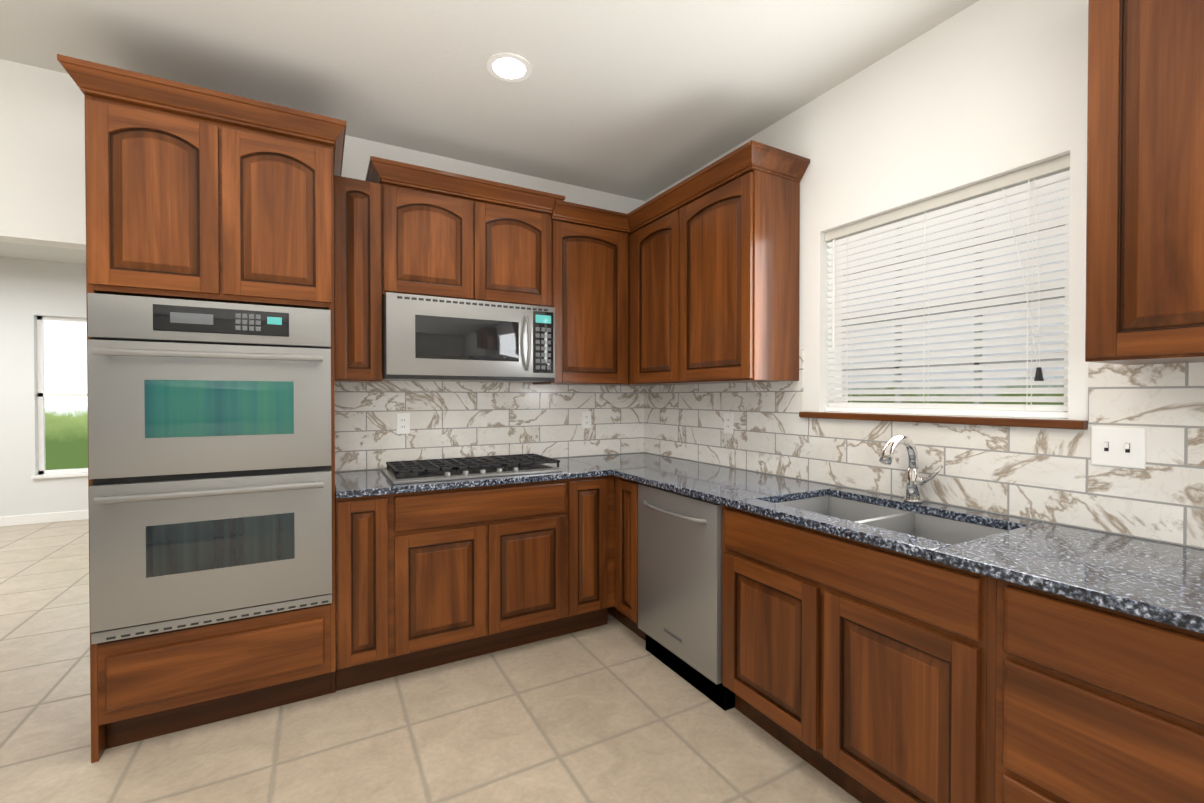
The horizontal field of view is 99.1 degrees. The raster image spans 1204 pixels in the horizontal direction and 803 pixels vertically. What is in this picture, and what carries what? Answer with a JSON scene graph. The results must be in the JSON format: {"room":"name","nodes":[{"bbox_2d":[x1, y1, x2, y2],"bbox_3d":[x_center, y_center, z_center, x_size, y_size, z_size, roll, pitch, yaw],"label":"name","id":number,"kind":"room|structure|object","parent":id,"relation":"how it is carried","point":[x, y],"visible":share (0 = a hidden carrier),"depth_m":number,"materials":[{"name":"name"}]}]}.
{"room":"kitchen","nodes":[
{"label":"kitchen","id":0,"kind":"room"},
{"bbox_2d":[0,257,88,516],"bbox_3d":[-6.989,-0.094,4.814,6.270,2.740,0.150,0,1,-29],"label":"wall","id":1,"kind":"structure","parent":0,"point":[31,291],"depth_m":5.31,"materials":[{"name":"white paint"}]},
{"bbox_2d":[0,510,88,526],"bbox_3d":[-7.002,1.227,4.726,6.149,0.100,0.013,0,1,-29],"label":"baseboard","id":2,"kind":"structure","parent":1,"relation":"attached to","point":[42,518],"depth_m":5.36,"materials":[{"name":"white wood"}]},
{"bbox_2d":[31,316,87,478],"bbox_3d":[-5.497,-0.052,5.598,1.000,1.700,0.140,0,1,-29],"label":"window","id":3,"kind":"structure","parent":1,"relation":"in","point":[42,394],"depth_m":5.41,"materials":[{"name":"white"}]},
{"bbox_2d":[0,59,644,471],"bbox_3d":[-3.594,-0.063,1.646,9.150,2.740,0.120,0,1,-29],"label":"wall","id":4,"kind":"structure","parent":0,"point":[42,158],"depth_m":2.24,"materials":[{"name":"white paint"}]},
{"bbox_2d":[333,156,400,382],"bbox_3d":[-1.246,-0.648,2.675,0.286,1.090,0.321,0,1,-29],"label":"upper cabinet","id":5,"kind":"object","parent":4,"relation":"attached to","point":[367,213],"depth_m":2.54,"materials":[{"name":"brown wood"}]},
{"bbox_2d":[401,164,488,300],"bbox_3d":[-0.948,-0.869,2.837,0.522,0.650,0.321,0,1,-29],"label":"upper cabinet","id":6,"kind":"object","parent":4,"relation":"attached to","point":[445,216],"depth_m":2.71,"materials":[{"name":"brown wood"}]},
{"bbox_2d":[382,292,554,382],"bbox_3d":[-0.745,-0.329,2.886,0.902,0.424,0.440,0,1,-29],"label":"over-the-range microwave","id":7,"kind":"object","parent":6,"relation":"attached to","point":[428,338],"visible":1,"depth_m":2.71,"materials":[{"name":"silver metal"}]},
{"bbox_2d":[334,381,643,471],"bbox_3d":[-0.574,0.056,3.241,2.005,0.640,0.006,0,1,-29],"label":"tile backsplash","id":8,"kind":"structure","parent":4,"relation":"attached to","point":[460,419],"depth_m":3.14,"materials":[{"name":"tile"}]},
{"bbox_2d":[396,413,409,433],"bbox_3d":[-1.133,0.126,2.924,0.072,0.118,0.008,0,1,-29],"label":"electrical outlet","id":9,"kind":"object","parent":8,"relation":"attached to","point":[402,423],"visible":1,"depth_m":2.92,"materials":[{"name":"white plastic"}]},
{"bbox_2d":[582,411,590,428],"bbox_3d":[-0.104,0.125,3.492,0.072,0.118,0.008,0,1,-29],"label":"electrical outlet","id":10,"kind":"object","parent":8,"relation":"attached to","point":[586,419],"visible":1,"depth_m":3.49,"materials":[{"name":"white plastic"}]},
{"bbox_2d":[489,180,556,305],"bbox_3d":[-0.601,-0.871,3.029,0.521,0.650,0.321,0,1,-29],"label":"upper cabinet","id":11,"kind":"object","parent":4,"relation":"attached to","point":[514,213],"depth_m":2.90,"materials":[{"name":"brown wood"}]},
{"bbox_2d":[532,196,628,385],"bbox_3d":[-0.165,-0.639,3.272,0.604,1.060,0.321,0,1,-29],"label":"upper cabinet","id":12,"kind":"object","parent":4,"relation":"attached to","point":[585,251],"depth_m":3.13,"materials":[{"name":"brown wood"}]},
{"bbox_2d":[0,519,860,802],"bbox_3d":[-3.002,1.370,0.433,9.300,0.100,11.700,0,1,-29],"label":"floor","id":13,"kind":"structure","parent":0,"point":[613,710],"depth_m":2.00,"materials":[{"name":"beige tile"}]},
{"bbox_2d":[57,54,345,762],"bbox_3d":[-1.632,0.057,2.268,0.881,2.488,0.686,0,1,-29],"label":"tall cabinet","id":14,"kind":"object","parent":13,"relation":"on","point":[193,192],"visible":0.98,"depth_m":1.99,"materials":[{"name":"brown wood"}]},
{"bbox_2d":[87,293,331,643],"bbox_3d":[-1.617,0.236,2.241,0.759,1.250,0.693,0,1,-29],"label":"double wall oven","id":15,"kind":"object","parent":14,"relation":"in","point":[209,441],"visible":1,"depth_m":1.97,"materials":[{"name":"silver metal"}]},
{"bbox_2d":[335,457,610,498],"bbox_3d":[-0.703,0.396,2.803,1.350,0.030,0.651,0,1,-29],"label":"countertop","id":16,"kind":"structure","parent":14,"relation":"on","point":[348,484],"depth_m":2.54,"materials":[{"name":"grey stone"}]},
{"bbox_2d":[382,453,562,483],"bbox_3d":[-0.703,0.355,2.807,0.880,0.050,0.500,0,1,-29],"label":"gas cooktop","id":17,"kind":"object","parent":16,"relation":"in","point":[410,471],"visible":1,"depth_m":2.70,"materials":[{"name":"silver metal"}]},
{"bbox_2d":[335,492,410,690],"bbox_3d":[-1.171,0.856,2.563,0.296,0.884,0.628,0,1,-29],"label":"base cabinet","id":18,"kind":"object","parent":13,"relation":"on","point":[373,533],"depth_m":2.30,"materials":[{"name":"brown wood"}]},
{"bbox_2d":[411,478,582,671],"bbox_3d":[-0.722,0.854,2.811,1.005,0.884,0.628,0,1,-29],"label":"base cabinet","id":19,"kind":"object","parent":13,"relation":"on","point":[427,579],"depth_m":2.56,"materials":[{"name":"brown wood"}]},
{"bbox_2d":[583,475,613,629],"bbox_3d":[-0.234,0.851,3.081,0.367,0.884,0.628,0,1,-29],"label":"base cabinet","id":20,"kind":"object","parent":13,"relation":"on","point":[598,491],"depth_m":2.85,"materials":[{"name":"brown wood"}]},
{"bbox_2d":[612,476,731,640],"bbox_3d":[0.408,0.853,2.909,0.628,0.884,0.217,0,1,-29],"label":"base cabinet","id":21,"kind":"object","parent":13,"relation":"on","point":[625,609],"depth_m":2.74,"materials":[{"name":"brown wood"}]},
{"bbox_2d":[638,482,734,710],"bbox_3d":[0.570,0.858,2.525,0.659,0.882,0.600,0,1,-29],"label":"dishwasher","id":22,"kind":"object","parent":13,"relation":"on","point":[679,580],"visible":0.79,"depth_m":2.33,"materials":[{"name":"silver metal"}]},
{"bbox_2d":[972,572,1203,802],"bbox_3d":[1.450,0.872,1.023,0.628,0.884,0.937,0,1,-29],"label":"base cabinet","id":23,"kind":"object","parent":13,"relation":"on","point":[1074,701],"depth_m":1.12,"materials":[{"name":"brown wood"}]},
{"bbox_2d":[583,453,1203,633],"bbox_3d":[0.849,0.505,2.082,0.651,0.234,3.418,0,1,-29],"label":"countertop","id":24,"kind":"structure","parent":23,"relation":"on","point":[1160,582],"depth_m":1.50,"materials":[{"name":"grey stone"}]},
{"bbox_2d":[879,435,943,502],"bbox_3d":[1.150,0.259,1.913,0.230,0.260,0.138,0,1,-29],"label":"kitchen faucet","id":25,"kind":"object","parent":24,"relation":"on","point":[915,481],"visible":1,"depth_m":1.96,"materials":[{"name":"silver metal"}]},
{"bbox_2d":[0,0,978,264],"bbox_3d":[-3.002,-1.470,0.405,9.300,0.100,11.700,0,1,-29],"label":"ceiling","id":26,"kind":"structure","parent":0,"point":[642,100],"depth_m":2.17,"materials":[{"name":"white paint"}]},
{"bbox_2d":[487,53,531,81],"bbox_3d":[-0.399,-1.435,2.208,0.190,0.006,0.190,0,1,-29],"label":"recessed light","id":27,"kind":"object","parent":26,"relation":"in","point":[509,67],"visible":1,"depth_m":2.21,"materials":[{"name":"white plastic"}]},
{"bbox_2d":[645,0,1112,533],"bbox_3d":[2.067,-0.053,0.705,0.150,2.740,7.000,0,1,-29],"label":"wall","id":28,"kind":"structure","parent":0,"point":[979,91],"depth_m":1.93,"materials":[{"name":"white paint"}]},
{"bbox_2d":[629,192,686,385],"bbox_3d":[0.468,-0.637,3.088,0.322,1.060,0.528,0,1,-29],"label":"upper cabinet","id":29,"kind":"object","parent":28,"relation":"attached to","point":[648,226],"depth_m":3.08,"materials":[{"name":"brown wood"}]},
{"bbox_2d":[669,144,804,383],"bbox_3d":[0.680,-0.633,2.704,0.322,1.060,0.610,0,1,-29],"label":"upper cabinet","id":30,"kind":"object","parent":28,"relation":"attached to","point":[691,280],"depth_m":2.48,"materials":[{"name":"brown wood"}]},
{"bbox_2d":[644,349,1203,548],"bbox_3d":[1.132,0.066,2.234,0.006,0.640,3.419,0,1,-29],"label":"tile backsplash","id":31,"kind":"structure","parent":28,"relation":"attached to","point":[1052,475],"depth_m":1.78,"materials":[{"name":"tile"}]},
{"bbox_2d":[724,413,732,433],"bbox_3d":[0.726,0.125,2.953,0.008,0.118,0.072,0,1,-29],"label":"electrical outlet","id":32,"kind":"object","parent":31,"relation":"attached to","point":[728,423],"visible":1,"depth_m":2.95,"materials":[{"name":"white plastic"}]},
{"bbox_2d":[1091,426,1145,469],"bbox_3d":[1.518,0.135,1.513,0.014,0.118,0.118,0,1,-29],"label":"double light switch","id":33,"kind":"object","parent":31,"relation":"attached to","point":[1123,447],"visible":1,"depth_m":1.51,"materials":[{"name":"white plastic"}]},
{"bbox_2d":[799,412,1087,429],"bbox_3d":[1.270,0.068,2.060,0.135,0.028,1.060,0,1,-29],"label":"window sill","id":34,"kind":"structure","parent":28,"relation":"attached to","point":[1046,423],"depth_m":1.86,"materials":[{"name":"brown wood"}]},
{"bbox_2d":[833,178,1069,418],"bbox_3d":[1.357,-0.372,2.080,0.050,0.850,0.920,0,1,-29],"label":"window","id":35,"kind":"structure","parent":28,"relation":"in","point":[1016,361],"depth_m":2.02,"materials":[{"name":"white plastic"}]},
{"bbox_2d":[825,154,1069,417],"bbox_3d":[1.284,-0.372,2.040,0.062,0.844,0.912,0,1,-29],"label":"window blinds","id":36,"kind":"object","parent":35,"relation":"attached to","point":[1054,171],"visible":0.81,"depth_m":1.94,"materials":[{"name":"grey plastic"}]},
{"bbox_2d":[1085,0,1203,364],"bbox_3d":[1.517,-0.666,1.188,0.322,1.125,0.514,0,1,-29],"label":"upper cabinet","id":37,"kind":"object","parent":28,"relation":"attached to","point":[1145,214],"depth_m":1.24,"materials":[{"name":"brown wood"}]},
{"label":"outside","id":38,"kind":"structure","parent":0,"visible":0},
{"bbox_2d":[44,320,87,469],"bbox_3d":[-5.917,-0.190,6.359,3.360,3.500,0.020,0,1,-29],"label":"window view in the far room","id":39,"kind":"structure","parent":38,"point":[66,418],"depth_m":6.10,"materials":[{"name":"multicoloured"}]}
]}

